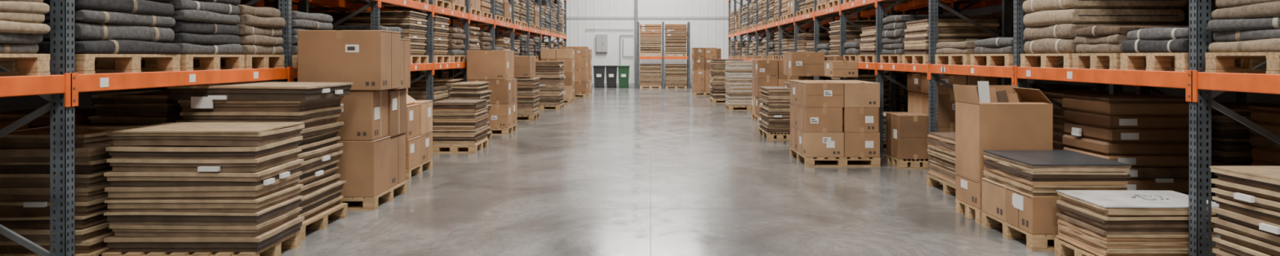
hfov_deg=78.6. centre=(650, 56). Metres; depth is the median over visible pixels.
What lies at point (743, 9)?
stack
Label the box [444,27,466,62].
stack
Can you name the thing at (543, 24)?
stack
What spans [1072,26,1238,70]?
stack
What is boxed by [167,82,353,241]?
stack
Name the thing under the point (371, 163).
box
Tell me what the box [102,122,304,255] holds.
stack
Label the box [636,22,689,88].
rack
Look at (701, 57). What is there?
box
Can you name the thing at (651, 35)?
stack
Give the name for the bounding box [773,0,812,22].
stack
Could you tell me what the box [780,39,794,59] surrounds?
stack
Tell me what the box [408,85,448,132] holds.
stack
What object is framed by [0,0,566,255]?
rack
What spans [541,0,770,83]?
wall
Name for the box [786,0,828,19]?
box
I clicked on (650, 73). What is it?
stack
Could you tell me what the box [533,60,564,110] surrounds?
stack
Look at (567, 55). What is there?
box
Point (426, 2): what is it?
stack
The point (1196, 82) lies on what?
rack
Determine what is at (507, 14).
box
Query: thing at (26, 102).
wall
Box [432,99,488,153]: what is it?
stack
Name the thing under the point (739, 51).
stack
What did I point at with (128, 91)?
stack
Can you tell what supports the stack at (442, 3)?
on the rack at (66, 84)
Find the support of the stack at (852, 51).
on the rack at (1196, 82)
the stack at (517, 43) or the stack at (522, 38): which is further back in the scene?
the stack at (522, 38)
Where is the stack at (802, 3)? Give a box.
[795,0,806,17]
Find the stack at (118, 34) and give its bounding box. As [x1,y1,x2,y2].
[0,0,180,74]
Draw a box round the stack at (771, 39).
[761,37,775,59]
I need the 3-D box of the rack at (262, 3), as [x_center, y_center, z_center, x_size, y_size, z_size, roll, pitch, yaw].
[-5.630,-1.200,18.642,1.140,5.600,33.325,0,0,0]
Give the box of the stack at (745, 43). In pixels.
[744,42,751,58]
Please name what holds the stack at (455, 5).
on the rack at (66, 84)
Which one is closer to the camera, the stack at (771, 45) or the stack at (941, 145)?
the stack at (941, 145)
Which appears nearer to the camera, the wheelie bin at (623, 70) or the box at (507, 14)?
the box at (507, 14)
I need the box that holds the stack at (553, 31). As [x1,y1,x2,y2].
[547,0,555,34]
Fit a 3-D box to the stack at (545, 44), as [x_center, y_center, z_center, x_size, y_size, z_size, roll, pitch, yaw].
[-4.350,-0.194,30.591,1.080,0.629,1.000,0,0,0]
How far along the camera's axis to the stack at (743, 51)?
32.43 m
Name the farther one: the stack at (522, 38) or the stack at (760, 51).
the stack at (760, 51)
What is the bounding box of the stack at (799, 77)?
[798,76,823,79]
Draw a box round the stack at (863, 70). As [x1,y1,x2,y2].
[826,69,869,79]
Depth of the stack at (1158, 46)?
5.90 m
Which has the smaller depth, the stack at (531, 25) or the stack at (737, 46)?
the stack at (531, 25)
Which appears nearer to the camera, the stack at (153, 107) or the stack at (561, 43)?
the stack at (153, 107)
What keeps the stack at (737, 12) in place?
on the rack at (1196, 82)
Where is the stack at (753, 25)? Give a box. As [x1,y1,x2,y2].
[751,4,783,28]
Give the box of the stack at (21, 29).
[0,0,50,75]
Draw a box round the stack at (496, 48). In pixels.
[494,46,503,50]
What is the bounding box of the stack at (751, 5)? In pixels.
[748,1,755,29]
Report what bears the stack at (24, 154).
on the floor
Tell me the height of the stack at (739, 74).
1.463 m
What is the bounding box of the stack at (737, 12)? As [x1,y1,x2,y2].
[731,10,738,34]
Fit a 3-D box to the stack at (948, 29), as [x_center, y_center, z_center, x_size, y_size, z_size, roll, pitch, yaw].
[4.350,-0.204,11.347,1.080,0.629,1.000,0,0,0]
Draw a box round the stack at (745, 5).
[744,2,772,31]
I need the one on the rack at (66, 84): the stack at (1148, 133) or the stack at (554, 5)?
the stack at (554, 5)
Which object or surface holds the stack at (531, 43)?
on the rack at (66, 84)
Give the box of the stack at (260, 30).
[142,4,285,69]
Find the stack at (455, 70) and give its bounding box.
[436,69,463,76]
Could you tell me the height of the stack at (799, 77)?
1.037 m
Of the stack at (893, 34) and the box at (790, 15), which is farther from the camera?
the box at (790, 15)
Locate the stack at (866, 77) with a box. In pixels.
[831,74,889,111]
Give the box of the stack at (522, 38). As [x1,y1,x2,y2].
[494,35,528,56]
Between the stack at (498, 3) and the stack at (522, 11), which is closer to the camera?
the stack at (498, 3)
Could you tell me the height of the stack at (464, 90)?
1.107 m
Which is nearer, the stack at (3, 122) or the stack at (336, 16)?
the stack at (3, 122)
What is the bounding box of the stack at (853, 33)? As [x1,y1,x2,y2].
[827,20,884,56]
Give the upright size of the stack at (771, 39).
0.746 m
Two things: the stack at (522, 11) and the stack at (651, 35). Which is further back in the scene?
the stack at (651, 35)
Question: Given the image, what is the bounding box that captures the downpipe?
[634,0,638,87]
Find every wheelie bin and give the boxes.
[592,65,605,88]
[604,65,617,88]
[617,65,630,88]
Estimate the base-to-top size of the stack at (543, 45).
0.588 m
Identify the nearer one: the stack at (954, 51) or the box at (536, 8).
the stack at (954, 51)
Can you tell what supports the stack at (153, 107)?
on the floor
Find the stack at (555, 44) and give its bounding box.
[541,42,557,48]
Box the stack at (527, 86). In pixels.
[514,56,539,120]
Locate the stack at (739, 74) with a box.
[724,60,752,111]
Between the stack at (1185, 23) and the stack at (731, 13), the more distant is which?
the stack at (731, 13)
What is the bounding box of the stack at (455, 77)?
[453,76,463,79]
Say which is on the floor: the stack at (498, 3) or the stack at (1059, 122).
the stack at (1059, 122)
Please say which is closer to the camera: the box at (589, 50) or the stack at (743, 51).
the stack at (743, 51)
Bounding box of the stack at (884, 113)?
[881,111,907,150]
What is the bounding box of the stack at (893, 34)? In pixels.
[880,14,968,63]
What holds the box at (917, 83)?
on the floor
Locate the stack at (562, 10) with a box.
[561,8,565,36]
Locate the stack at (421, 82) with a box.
[410,79,463,99]
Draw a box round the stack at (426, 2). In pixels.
[345,0,428,4]
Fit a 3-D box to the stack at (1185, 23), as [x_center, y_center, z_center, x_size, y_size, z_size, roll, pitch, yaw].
[5.633,-0.222,7.425,1.086,0.664,1.150,0,0,0]
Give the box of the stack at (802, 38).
[796,33,830,52]
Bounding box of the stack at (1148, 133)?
[1062,93,1208,195]
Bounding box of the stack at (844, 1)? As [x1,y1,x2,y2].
[843,0,906,4]
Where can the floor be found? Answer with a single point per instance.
(630, 171)
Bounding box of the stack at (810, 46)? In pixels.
[805,40,830,52]
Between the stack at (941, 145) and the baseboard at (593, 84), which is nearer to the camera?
the stack at (941, 145)
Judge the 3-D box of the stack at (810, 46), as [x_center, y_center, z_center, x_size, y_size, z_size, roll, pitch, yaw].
[4.350,-0.133,18.847,1.080,0.486,1.000,0,0,0]
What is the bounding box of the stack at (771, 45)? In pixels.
[767,41,778,59]
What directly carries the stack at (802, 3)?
on the rack at (1196, 82)
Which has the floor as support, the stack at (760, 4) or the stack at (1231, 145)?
the stack at (1231, 145)
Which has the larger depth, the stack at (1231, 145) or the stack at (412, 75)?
the stack at (412, 75)
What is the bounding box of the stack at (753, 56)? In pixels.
[751,39,763,59]
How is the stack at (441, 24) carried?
on the rack at (66, 84)
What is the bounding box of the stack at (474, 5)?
[422,0,480,16]
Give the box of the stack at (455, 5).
[404,0,466,13]
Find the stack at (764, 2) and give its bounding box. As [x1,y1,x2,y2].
[761,0,794,26]
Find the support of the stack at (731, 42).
on the rack at (1196, 82)
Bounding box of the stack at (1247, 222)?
[1209,165,1279,255]
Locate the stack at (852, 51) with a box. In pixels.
[843,41,871,61]
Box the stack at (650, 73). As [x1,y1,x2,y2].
[640,63,661,88]
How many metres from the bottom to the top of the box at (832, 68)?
1.522 m
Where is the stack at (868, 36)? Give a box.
[857,26,884,62]
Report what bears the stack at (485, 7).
on the rack at (66, 84)
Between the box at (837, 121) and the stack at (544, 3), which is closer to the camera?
the box at (837, 121)
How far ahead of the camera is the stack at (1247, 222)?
4.64 m
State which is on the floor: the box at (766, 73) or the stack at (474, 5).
the box at (766, 73)
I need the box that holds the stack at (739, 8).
[737,5,763,32]
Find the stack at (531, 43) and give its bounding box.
[528,39,534,56]
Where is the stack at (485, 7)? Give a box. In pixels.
[444,0,492,18]
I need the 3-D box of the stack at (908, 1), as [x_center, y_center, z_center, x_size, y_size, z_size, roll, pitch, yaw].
[5.630,-1.548,14.982,1.080,1.037,1.000,0,0,0]
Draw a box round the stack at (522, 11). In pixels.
[518,0,527,27]
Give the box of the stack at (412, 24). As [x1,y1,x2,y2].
[344,11,428,63]
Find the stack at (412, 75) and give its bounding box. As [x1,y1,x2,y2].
[410,73,422,79]
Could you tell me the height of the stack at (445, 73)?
1.222 m
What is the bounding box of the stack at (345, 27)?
[332,25,404,39]
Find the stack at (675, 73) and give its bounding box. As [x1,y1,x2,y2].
[664,63,687,88]
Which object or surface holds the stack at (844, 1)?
on the rack at (1196, 82)
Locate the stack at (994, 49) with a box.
[970,37,1063,66]
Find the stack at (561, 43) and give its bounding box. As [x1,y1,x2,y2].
[541,41,564,46]
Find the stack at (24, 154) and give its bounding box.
[0,124,142,255]
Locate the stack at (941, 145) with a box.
[926,132,1054,194]
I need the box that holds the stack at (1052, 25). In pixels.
[1020,0,1187,68]
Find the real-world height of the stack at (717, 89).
1.502 m
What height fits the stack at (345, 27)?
0.568 m
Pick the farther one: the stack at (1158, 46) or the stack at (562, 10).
the stack at (562, 10)
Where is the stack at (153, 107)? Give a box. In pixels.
[88,90,183,125]
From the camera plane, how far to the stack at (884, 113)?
13.40 m
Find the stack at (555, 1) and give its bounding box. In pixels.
[542,0,562,35]
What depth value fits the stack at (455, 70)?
22.04 m
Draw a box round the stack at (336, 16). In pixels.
[308,11,347,26]
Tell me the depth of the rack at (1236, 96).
14.25 m
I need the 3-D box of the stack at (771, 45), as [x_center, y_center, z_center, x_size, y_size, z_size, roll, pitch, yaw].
[4.344,-0.174,24.982,1.092,0.568,1.000,0,0,0]
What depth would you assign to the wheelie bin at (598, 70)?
39.32 m
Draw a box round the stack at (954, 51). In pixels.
[934,40,1004,65]
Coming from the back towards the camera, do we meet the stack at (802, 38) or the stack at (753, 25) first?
the stack at (753, 25)
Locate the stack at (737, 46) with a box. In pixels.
[734,41,752,58]
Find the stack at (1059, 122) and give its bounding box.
[1041,90,1135,150]
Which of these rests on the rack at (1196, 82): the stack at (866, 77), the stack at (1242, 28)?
the stack at (1242, 28)
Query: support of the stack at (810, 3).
on the rack at (1196, 82)
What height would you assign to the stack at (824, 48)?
0.392 m
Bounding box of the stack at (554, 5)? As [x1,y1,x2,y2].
[552,4,558,34]
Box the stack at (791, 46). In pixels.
[787,42,799,52]
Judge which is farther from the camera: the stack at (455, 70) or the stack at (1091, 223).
the stack at (455, 70)
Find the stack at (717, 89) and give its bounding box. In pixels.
[709,58,743,103]
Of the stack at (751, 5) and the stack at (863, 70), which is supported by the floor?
the stack at (863, 70)
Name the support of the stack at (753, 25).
on the rack at (1196, 82)
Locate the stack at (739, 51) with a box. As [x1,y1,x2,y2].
[737,50,740,58]
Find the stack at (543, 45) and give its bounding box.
[537,43,545,48]
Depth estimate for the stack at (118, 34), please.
5.71 m
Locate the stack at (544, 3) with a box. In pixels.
[533,0,550,32]
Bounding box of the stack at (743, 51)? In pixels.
[741,47,745,58]
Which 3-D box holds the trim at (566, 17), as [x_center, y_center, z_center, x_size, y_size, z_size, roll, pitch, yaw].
[0.000,-2.010,40.965,14.360,0.120,0.029,0,0,0]
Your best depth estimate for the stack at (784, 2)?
22.43 m
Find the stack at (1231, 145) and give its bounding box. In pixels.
[1206,102,1279,202]
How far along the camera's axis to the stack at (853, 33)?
15.91 m
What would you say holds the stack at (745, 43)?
on the rack at (1196, 82)
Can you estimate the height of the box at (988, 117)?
1.360 m
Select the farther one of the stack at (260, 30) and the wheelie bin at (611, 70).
the wheelie bin at (611, 70)
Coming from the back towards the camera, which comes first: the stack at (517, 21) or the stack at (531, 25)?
the stack at (531, 25)
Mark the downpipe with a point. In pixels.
(636, 10)
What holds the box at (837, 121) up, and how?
on the floor
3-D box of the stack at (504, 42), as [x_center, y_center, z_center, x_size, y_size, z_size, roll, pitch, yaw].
[-4.350,-0.194,21.020,1.080,0.629,1.000,0,0,0]
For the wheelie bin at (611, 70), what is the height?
1.130 m
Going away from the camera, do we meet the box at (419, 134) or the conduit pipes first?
the box at (419, 134)
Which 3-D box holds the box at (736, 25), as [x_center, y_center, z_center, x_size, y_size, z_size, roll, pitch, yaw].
[4.350,-1.444,34.982,1.080,0.828,1.000,0,0,0]
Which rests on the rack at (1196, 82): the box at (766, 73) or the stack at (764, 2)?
the stack at (764, 2)
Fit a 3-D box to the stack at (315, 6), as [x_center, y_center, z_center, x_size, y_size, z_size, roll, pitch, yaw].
[-5.628,-1.613,14.391,1.112,1.447,1.000,0,0,0]
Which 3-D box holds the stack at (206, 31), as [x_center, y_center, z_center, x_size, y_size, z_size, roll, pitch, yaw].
[-4.347,-0.293,6.860,1.108,0.826,0.920,0,0,0]
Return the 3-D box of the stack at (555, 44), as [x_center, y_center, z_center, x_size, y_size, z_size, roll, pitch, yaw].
[-4.350,-0.223,31.820,1.080,0.686,1.000,0,0,0]
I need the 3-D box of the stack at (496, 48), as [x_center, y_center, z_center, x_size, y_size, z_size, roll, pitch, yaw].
[-4.353,-0.061,19.791,1.088,0.363,1.000,0,0,0]
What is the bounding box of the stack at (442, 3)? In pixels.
[381,0,450,9]
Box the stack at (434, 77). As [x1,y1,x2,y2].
[421,75,438,79]
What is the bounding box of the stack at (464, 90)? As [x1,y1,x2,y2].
[448,81,492,138]
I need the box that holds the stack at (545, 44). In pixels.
[544,43,554,48]
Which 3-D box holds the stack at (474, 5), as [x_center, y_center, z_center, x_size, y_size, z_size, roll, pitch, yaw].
[-4.350,-1.306,17.091,1.080,0.833,1.000,0,0,0]
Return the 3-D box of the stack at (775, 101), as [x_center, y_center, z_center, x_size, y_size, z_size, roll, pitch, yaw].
[2.462,1.109,15.499,0.526,0.983,1.203,0,0,0]
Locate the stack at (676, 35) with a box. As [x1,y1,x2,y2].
[664,24,687,56]
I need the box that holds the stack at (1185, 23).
[1174,0,1222,26]
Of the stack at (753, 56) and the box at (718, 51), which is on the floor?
the box at (718, 51)
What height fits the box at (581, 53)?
1.976 m
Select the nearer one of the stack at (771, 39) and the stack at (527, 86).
the stack at (527, 86)
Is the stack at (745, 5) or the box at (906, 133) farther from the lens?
the stack at (745, 5)
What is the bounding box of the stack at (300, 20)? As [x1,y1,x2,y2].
[280,10,333,67]
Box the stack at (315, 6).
[308,4,382,8]
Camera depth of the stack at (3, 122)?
6.31 m
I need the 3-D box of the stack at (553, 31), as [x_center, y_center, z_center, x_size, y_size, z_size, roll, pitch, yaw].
[-4.348,-1.613,30.591,1.112,1.447,1.000,0,0,0]
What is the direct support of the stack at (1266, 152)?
on the floor
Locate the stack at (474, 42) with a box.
[448,26,480,50]
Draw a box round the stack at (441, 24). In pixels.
[422,15,450,62]
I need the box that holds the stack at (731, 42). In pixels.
[728,40,753,58]
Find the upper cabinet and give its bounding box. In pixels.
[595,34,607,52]
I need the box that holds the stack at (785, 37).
[773,31,812,59]
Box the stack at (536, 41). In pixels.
[528,36,540,59]
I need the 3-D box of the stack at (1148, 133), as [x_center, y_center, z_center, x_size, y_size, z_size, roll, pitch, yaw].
[4.510,0.987,7.348,0.940,1.226,0.803,0,0,0]
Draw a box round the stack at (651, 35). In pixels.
[640,24,662,56]
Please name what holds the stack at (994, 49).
on the rack at (1196, 82)
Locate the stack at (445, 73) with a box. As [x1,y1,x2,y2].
[410,71,448,79]
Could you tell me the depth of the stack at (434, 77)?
18.54 m
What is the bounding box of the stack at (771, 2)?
[767,0,775,24]
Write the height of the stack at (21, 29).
0.942 m
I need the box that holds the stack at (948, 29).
[902,18,1000,64]
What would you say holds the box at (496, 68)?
on the floor
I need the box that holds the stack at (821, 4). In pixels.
[816,0,870,11]
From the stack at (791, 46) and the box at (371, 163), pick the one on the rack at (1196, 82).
the stack at (791, 46)
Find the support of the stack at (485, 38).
on the rack at (66, 84)
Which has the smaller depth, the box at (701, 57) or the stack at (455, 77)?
the stack at (455, 77)
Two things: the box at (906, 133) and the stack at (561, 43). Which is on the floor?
the box at (906, 133)
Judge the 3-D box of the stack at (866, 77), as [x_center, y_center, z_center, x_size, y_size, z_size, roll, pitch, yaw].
[4.350,0.989,16.347,1.080,1.222,1.000,0,0,0]
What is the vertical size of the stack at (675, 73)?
1.220 m
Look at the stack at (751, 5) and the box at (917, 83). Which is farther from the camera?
the stack at (751, 5)
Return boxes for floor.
[101,86,1056,255]
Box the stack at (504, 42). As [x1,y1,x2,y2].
[494,36,511,50]
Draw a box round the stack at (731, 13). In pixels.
[728,12,733,35]
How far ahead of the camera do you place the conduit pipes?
40.90 m
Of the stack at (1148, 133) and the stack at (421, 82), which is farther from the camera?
the stack at (421, 82)
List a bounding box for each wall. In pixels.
[0,0,479,111]
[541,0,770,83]
[808,0,1279,103]
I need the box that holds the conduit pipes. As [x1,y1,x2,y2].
[585,29,633,65]
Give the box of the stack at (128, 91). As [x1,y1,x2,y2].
[89,88,159,107]
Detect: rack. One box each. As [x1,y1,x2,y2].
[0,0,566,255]
[75,0,509,107]
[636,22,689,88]
[728,0,1279,255]
[754,0,1246,111]
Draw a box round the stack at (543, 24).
[515,5,545,31]
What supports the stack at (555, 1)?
on the rack at (66, 84)
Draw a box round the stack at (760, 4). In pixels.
[756,0,764,27]
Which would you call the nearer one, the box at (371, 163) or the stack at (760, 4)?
the box at (371, 163)
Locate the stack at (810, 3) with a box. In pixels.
[804,0,856,14]
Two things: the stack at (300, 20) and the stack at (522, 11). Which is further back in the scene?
the stack at (522, 11)
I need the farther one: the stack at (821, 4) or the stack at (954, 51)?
the stack at (821, 4)
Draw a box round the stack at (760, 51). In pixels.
[756,45,763,59]
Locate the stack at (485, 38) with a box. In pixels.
[477,32,492,50]
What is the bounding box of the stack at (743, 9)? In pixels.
[741,4,745,31]
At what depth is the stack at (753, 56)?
28.76 m
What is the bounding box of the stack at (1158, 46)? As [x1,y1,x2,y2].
[1120,27,1266,71]
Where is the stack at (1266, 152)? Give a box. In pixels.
[1248,105,1279,165]
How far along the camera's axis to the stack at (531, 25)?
25.14 m
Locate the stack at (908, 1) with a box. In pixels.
[907,0,973,4]
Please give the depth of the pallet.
6.53 m
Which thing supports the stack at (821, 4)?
on the rack at (1196, 82)
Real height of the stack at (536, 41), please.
0.768 m
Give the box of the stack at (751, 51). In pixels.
[748,42,753,59]
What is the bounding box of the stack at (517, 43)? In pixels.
[514,40,520,56]
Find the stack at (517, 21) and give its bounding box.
[480,0,520,26]
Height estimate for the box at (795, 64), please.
1.682 m
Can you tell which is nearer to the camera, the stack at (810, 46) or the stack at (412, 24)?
the stack at (412, 24)
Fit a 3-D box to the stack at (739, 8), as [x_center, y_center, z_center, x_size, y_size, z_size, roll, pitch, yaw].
[4.350,-1.599,33.847,1.080,1.138,1.000,0,0,0]
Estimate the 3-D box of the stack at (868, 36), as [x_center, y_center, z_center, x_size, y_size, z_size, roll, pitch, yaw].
[4.350,-0.204,13.847,1.080,0.629,1.000,0,0,0]
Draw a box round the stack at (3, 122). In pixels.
[0,119,28,130]
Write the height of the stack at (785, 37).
0.841 m
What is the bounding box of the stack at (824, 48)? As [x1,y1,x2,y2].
[817,44,831,56]
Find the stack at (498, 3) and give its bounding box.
[453,0,503,22]
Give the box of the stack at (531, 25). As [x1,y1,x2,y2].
[497,0,534,29]
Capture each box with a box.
[297,30,410,210]
[405,88,432,180]
[466,50,517,134]
[501,0,511,23]
[532,4,539,30]
[540,48,574,103]
[560,46,588,97]
[588,48,591,93]
[692,48,716,95]
[716,48,720,59]
[734,14,738,33]
[751,59,798,122]
[783,52,842,97]
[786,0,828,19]
[789,80,880,167]
[824,61,879,132]
[885,112,928,168]
[906,73,997,132]
[952,81,1053,223]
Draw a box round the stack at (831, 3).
[827,0,889,8]
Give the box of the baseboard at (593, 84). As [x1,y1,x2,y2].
[591,83,692,86]
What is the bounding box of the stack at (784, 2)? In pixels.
[780,0,787,21]
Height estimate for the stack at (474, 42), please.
0.756 m
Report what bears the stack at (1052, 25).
on the rack at (1196, 82)
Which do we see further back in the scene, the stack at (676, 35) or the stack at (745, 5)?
the stack at (676, 35)
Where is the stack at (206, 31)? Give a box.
[94,0,244,71]
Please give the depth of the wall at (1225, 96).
11.64 m
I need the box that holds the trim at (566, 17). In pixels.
[563,17,728,18]
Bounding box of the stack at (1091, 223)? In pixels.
[1053,190,1218,255]
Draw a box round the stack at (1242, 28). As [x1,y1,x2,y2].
[1204,0,1279,74]
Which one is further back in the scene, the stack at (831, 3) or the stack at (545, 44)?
the stack at (545, 44)
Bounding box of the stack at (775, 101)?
[758,86,790,140]
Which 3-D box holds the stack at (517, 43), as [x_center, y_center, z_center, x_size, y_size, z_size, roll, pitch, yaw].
[-4.350,-0.174,22.491,1.080,0.588,1.000,0,0,0]

